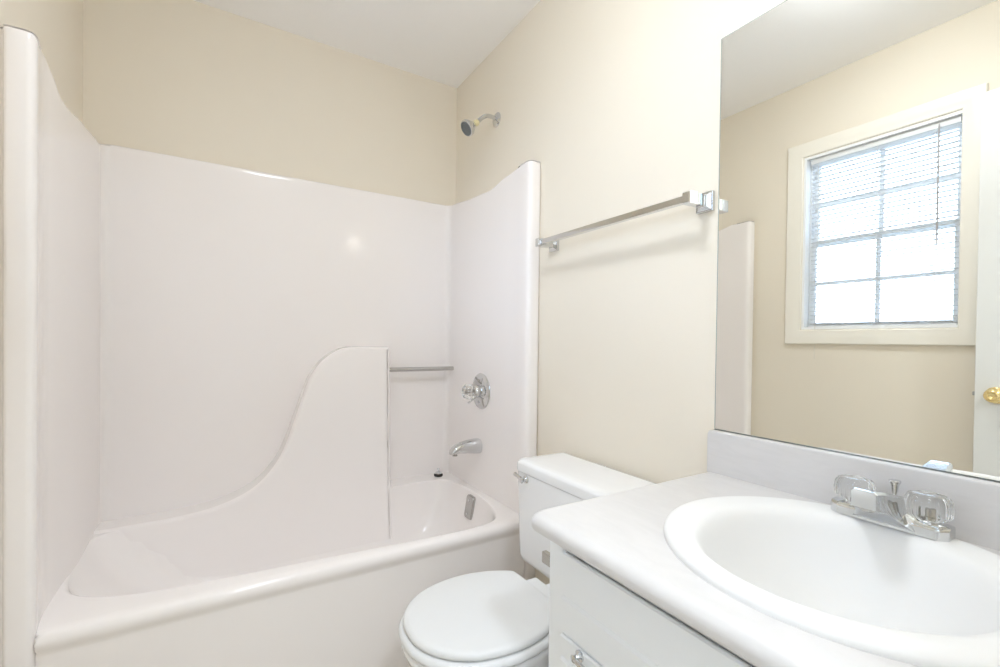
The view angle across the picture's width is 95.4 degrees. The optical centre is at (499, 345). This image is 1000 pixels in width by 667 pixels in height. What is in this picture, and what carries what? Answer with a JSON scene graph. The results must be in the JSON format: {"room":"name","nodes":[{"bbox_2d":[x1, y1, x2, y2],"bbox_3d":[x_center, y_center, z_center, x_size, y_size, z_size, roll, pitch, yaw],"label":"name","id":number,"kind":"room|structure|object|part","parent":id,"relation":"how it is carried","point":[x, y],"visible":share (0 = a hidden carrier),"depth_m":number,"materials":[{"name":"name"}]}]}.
{"room":"bathroom","nodes":[
{"label":"bathroom","id":0,"kind":"room"},
{"bbox_2d":[0,0,82,122],"bbox_3d":[-0.921,-0.143,0.571,0.100,2.485,2.560,0,1,-32],"label":"wall","id":1,"kind":"structure","parent":0,"point":[57,25],"depth_m":1.44,"materials":[{"name":"beige paint"}]},
{"bbox_2d":[83,0,456,205],"bbox_3d":[-0.924,-0.160,2.129,1.724,2.485,0.100,0,1,-32],"label":"wall","id":2,"kind":"structure","parent":0,"point":[190,79],"depth_m":1.98,"materials":[{"name":"beige paint"}]},
{"bbox_2d":[194,0,539,87],"bbox_3d":[0.556,-1.409,-0.271,1.724,0.100,5.700,0,1,-32],"label":"ceiling","id":3,"kind":"structure","parent":0,"point":[442,41],"depth_m":1.98,"materials":[{"name":"white paint"}]},
{"bbox_2d":[456,0,785,584],"bbox_3d":[0.463,-0.135,1.420,0.100,2.485,2.560,0,1,-32],"label":"wall","id":4,"kind":"structure","parent":0,"point":[617,102],"depth_m":1.46,"materials":[{"name":"beige paint"}]},
{"bbox_2d":[461,112,500,136],"bbox_3d":[-0.091,-1.010,2.066,0.183,0.141,0.074,0,1,-32],"label":"sprayer","id":5,"kind":"object","parent":4,"relation":"attached to","point":[467,126],"visible":1,"depth_m":2.04,"materials":[{"name":"silver metal"}]},
{"bbox_3d":[-0.060,-1.034,2.082,0.114,0.060,0.019,0,1,-32],"label":"shower arm","id":6,"kind":"part","parent":5,"relation":"part of","materials":[{"name":"silver metal"}]},
{"bbox_2d":[535,190,714,252],"bbox_3d":[0.340,-0.381,1.444,0.087,0.052,0.683,0,1,-32],"label":"towel bar","id":7,"kind":"object","parent":4,"relation":"attached to","point":[704,202],"visible":1,"depth_m":1.28,"materials":[{"name":"silver metal"}]},
{"bbox_3d":[0.174,-0.386,1.715,0.087,0.052,0.048,0,1,-32],"label":"post","id":8,"kind":"part","parent":7,"relation":"part of","materials":[{"name":"silver metal"}]},
{"bbox_3d":[0.506,-0.376,1.174,0.087,0.052,0.048,0,1,-32],"label":"post","id":9,"kind":"part","parent":7,"relation":"part of","materials":[{"name":"silver metal"}]},
{"bbox_2d":[707,430,999,550],"bbox_3d":[0.742,0.275,0.845,0.020,0.108,0.778,0,1,-32],"label":"backsplash","id":10,"kind":"structure","parent":4,"relation":"attached to","point":[806,472],"depth_m":0.93,"materials":[{"name":"white laminate"}]},
{"bbox_2d":[714,0,999,482],"bbox_3d":[0.757,-0.277,0.842,0.006,1.000,0.762,0,1,-32],"label":"wall mirror","id":11,"kind":"object","parent":4,"relation":"attached to","point":[858,307],"visible":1,"depth_m":0.90,"materials":[{"name":"clear glass"}]},
{"bbox_3d":[0.524,1.176,-0.243,1.724,0.100,5.700,0,1,-32],"label":"floor","id":12,"kind":"structure","parent":0,"visible":0},
{"bbox_2d":[0,24,540,666],"bbox_3d":[-0.694,0.174,1.750,1.523,1.831,0.796,0,1,-32],"label":"bathtub","id":13,"kind":"object","parent":12,"relation":"on","point":[232,402],"visible":1,"depth_m":1.79,"materials":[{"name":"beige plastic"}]},
{"bbox_3d":[-0.990,0.455,1.903,1.076,0.907,0.155,0,1,-32],"label":"armrest panel","id":14,"kind":"part","parent":13,"relation":"part of","materials":[{"name":"beige plastic"}]},
{"bbox_2d":[34,472,523,666],"bbox_3d":[-0.703,0.880,1.756,1.436,0.419,0.793,0,1,-32],"label":"tub","id":15,"kind":"object","parent":13,"relation":"in","point":[326,579],"depth_m":1.52,"materials":[{"name":"beige plastic"}]},
{"bbox_2d":[434,468,442,476],"bbox_3d":[-0.316,0.648,2.339,0.045,0.041,0.045,0,1,-32],"label":"drain stopper","id":16,"kind":"object","parent":13,"relation":"on","point":[438,473],"visible":1,"depth_m":2.33,"materials":[{"name":"grey rubber"}]},
{"bbox_2d":[449,438,481,456],"bbox_3d":[-0.162,0.467,2.098,0.146,0.070,0.070,0,1,-32],"label":"tub spout","id":17,"kind":"object","parent":13,"relation":"attached to","point":[474,445],"visible":1,"depth_m":2.08,"materials":[{"name":"silver metal"}]},
{"bbox_3d":[-0.136,0.742,2.095,0.039,0.105,0.064,0,1,-32],"label":"overflow plate","id":18,"kind":"part","parent":13,"relation":"part of","materials":[{"name":"silver metal"}]},
{"bbox_2d":[462,373,489,408],"bbox_3d":[-0.125,0.210,2.092,0.092,0.166,0.166,0,1,-32],"label":"shower valve","id":19,"kind":"object","parent":13,"relation":"attached to","point":[479,391],"visible":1,"depth_m":2.07,"materials":[{"name":"silver metal"}]},
{"bbox_3d":[-0.145,0.210,2.080,0.047,0.069,0.069,0,1,-32],"label":"knob","id":20,"kind":"part","parent":19,"relation":"part of","materials":[{"name":"clear plastic"}]},
{"bbox_3d":[-0.094,0.210,2.111,0.020,0.166,0.166,0,1,-32],"label":"escutcheon plate","id":21,"kind":"part","parent":19,"relation":"part of","materials":[{"name":"silver metal"}]},
{"bbox_2d":[398,452,656,666],"bbox_3d":[0.068,0.747,1.253,0.713,0.715,0.575,0,1,-32],"label":"toilet","id":22,"kind":"object","parent":12,"relation":"on","point":[486,618],"visible":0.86,"depth_m":1.16,"materials":[{"name":"white ceramic"}]},
{"bbox_3d":[-0.055,0.689,1.150,0.393,0.022,0.362,0,1,-32],"label":"seat","id":23,"kind":"part","parent":22,"relation":"part of","materials":[{"name":"white plastic"}]},
{"bbox_3d":[-0.058,0.902,1.152,0.383,0.402,0.352,0,1,-32],"label":"bowl","id":24,"kind":"part","parent":22,"relation":"part of","materials":[{"name":"white ceramic"}]},
{"bbox_3d":[-0.055,0.666,1.150,0.371,0.022,0.340,0,1,-32],"label":"lid","id":25,"kind":"part","parent":22,"relation":"part of","materials":[{"name":"white plastic"}]},
{"bbox_3d":[0.069,0.442,1.523,0.028,0.030,0.057,0,1,-32],"label":"flush lever","id":26,"kind":"part","parent":22,"relation":"part of","materials":[{"name":"silver metal"}]},
{"bbox_3d":[0.284,0.586,1.383,0.197,0.308,0.575,0,1,-32],"label":"tank","id":27,"kind":"part","parent":22,"relation":"part of","materials":[{"name":"white ceramic"}]},
{"bbox_3d":[0.287,0.411,1.383,0.207,0.040,0.572,0,1,-32],"label":"tank lid","id":28,"kind":"part","parent":22,"relation":"part of","materials":[{"name":"white ceramic"}]},
{"bbox_2d":[549,540,754,666],"bbox_3d":[0.508,0.738,0.709,0.555,0.755,0.765,0,1,-32],"label":"vanity cabinet","id":29,"kind":"object","parent":12,"relation":"on","point":[595,620],"visible":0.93,"depth_m":0.75,"materials":[{"name":"white paint"}]},
{"bbox_2d":[542,550,549,566],"bbox_3d":[0.149,0.440,0.961,0.130,0.034,0.048,0,1,-32],"label":"toilet paper holder","id":30,"kind":"object","parent":29,"relation":"attached to","point":[545,554],"visible":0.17,"depth_m":0.94,"materials":[{"name":"silver metal"}]},
{"bbox_3d":[0.161,0.555,0.766,0.020,0.020,0.120,0,1,-32],"label":"bail pull","id":31,"kind":"part","parent":29,"relation":"part of","materials":[{"name":"silver metal"}]},
{"bbox_3d":[0.202,0.750,0.721,0.006,0.408,0.336,0,1,-32],"label":"door","id":32,"kind":"part","parent":29,"relation":"part of","materials":[{"name":"white paint"}]},
{"bbox_2d":[531,430,999,666],"bbox_3d":[0.502,0.290,0.700,0.580,0.140,0.782,0,1,-32],"label":"countertop","id":33,"kind":"structure","parent":29,"relation":"on","point":[620,535],"depth_m":0.77,"materials":[{"name":"white laminate"}]},
{"bbox_2d":[664,496,999,666],"bbox_3d":[0.512,0.392,0.695,0.479,0.166,0.507,0,1,-32],"label":"sink","id":34,"kind":"object","parent":33,"relation":"in","point":[880,590],"visible":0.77,"depth_m":0.75,"materials":[{"name":"white ceramic"}]},
{"bbox_2d":[831,474,955,541],"bbox_3d":[0.654,0.274,0.782,0.140,0.075,0.167,0,1,-32],"label":"faucet","id":35,"kind":"object","parent":33,"relation":"on","point":[923,513],"visible":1,"depth_m":0.75,"materials":[{"name":"silver metal"}]},
{"bbox_3d":[0.659,0.265,0.845,0.064,0.042,0.064,0,1,-32],"label":"knob","id":36,"kind":"part","parent":35,"relation":"part of","materials":[{"name":"clear plastic"}]},
{"bbox_3d":[0.653,0.274,0.781,0.138,0.075,0.100,0,1,-32],"label":"spout","id":37,"kind":"part","parent":35,"relation":"part of","materials":[{"name":"silver metal"}]},
{"bbox_3d":[0.705,0.270,0.813,0.018,0.060,0.018,0,1,-32],"label":"lift rod","id":38,"kind":"part","parent":35,"relation":"part of","materials":[{"name":"silver metal"}]},
{"bbox_3d":[0.713,0.266,0.758,0.064,0.042,0.064,0,1,-32],"label":"knob","id":39,"kind":"part","parent":35,"relation":"part of","materials":[{"name":"clear plastic"}]}
]}

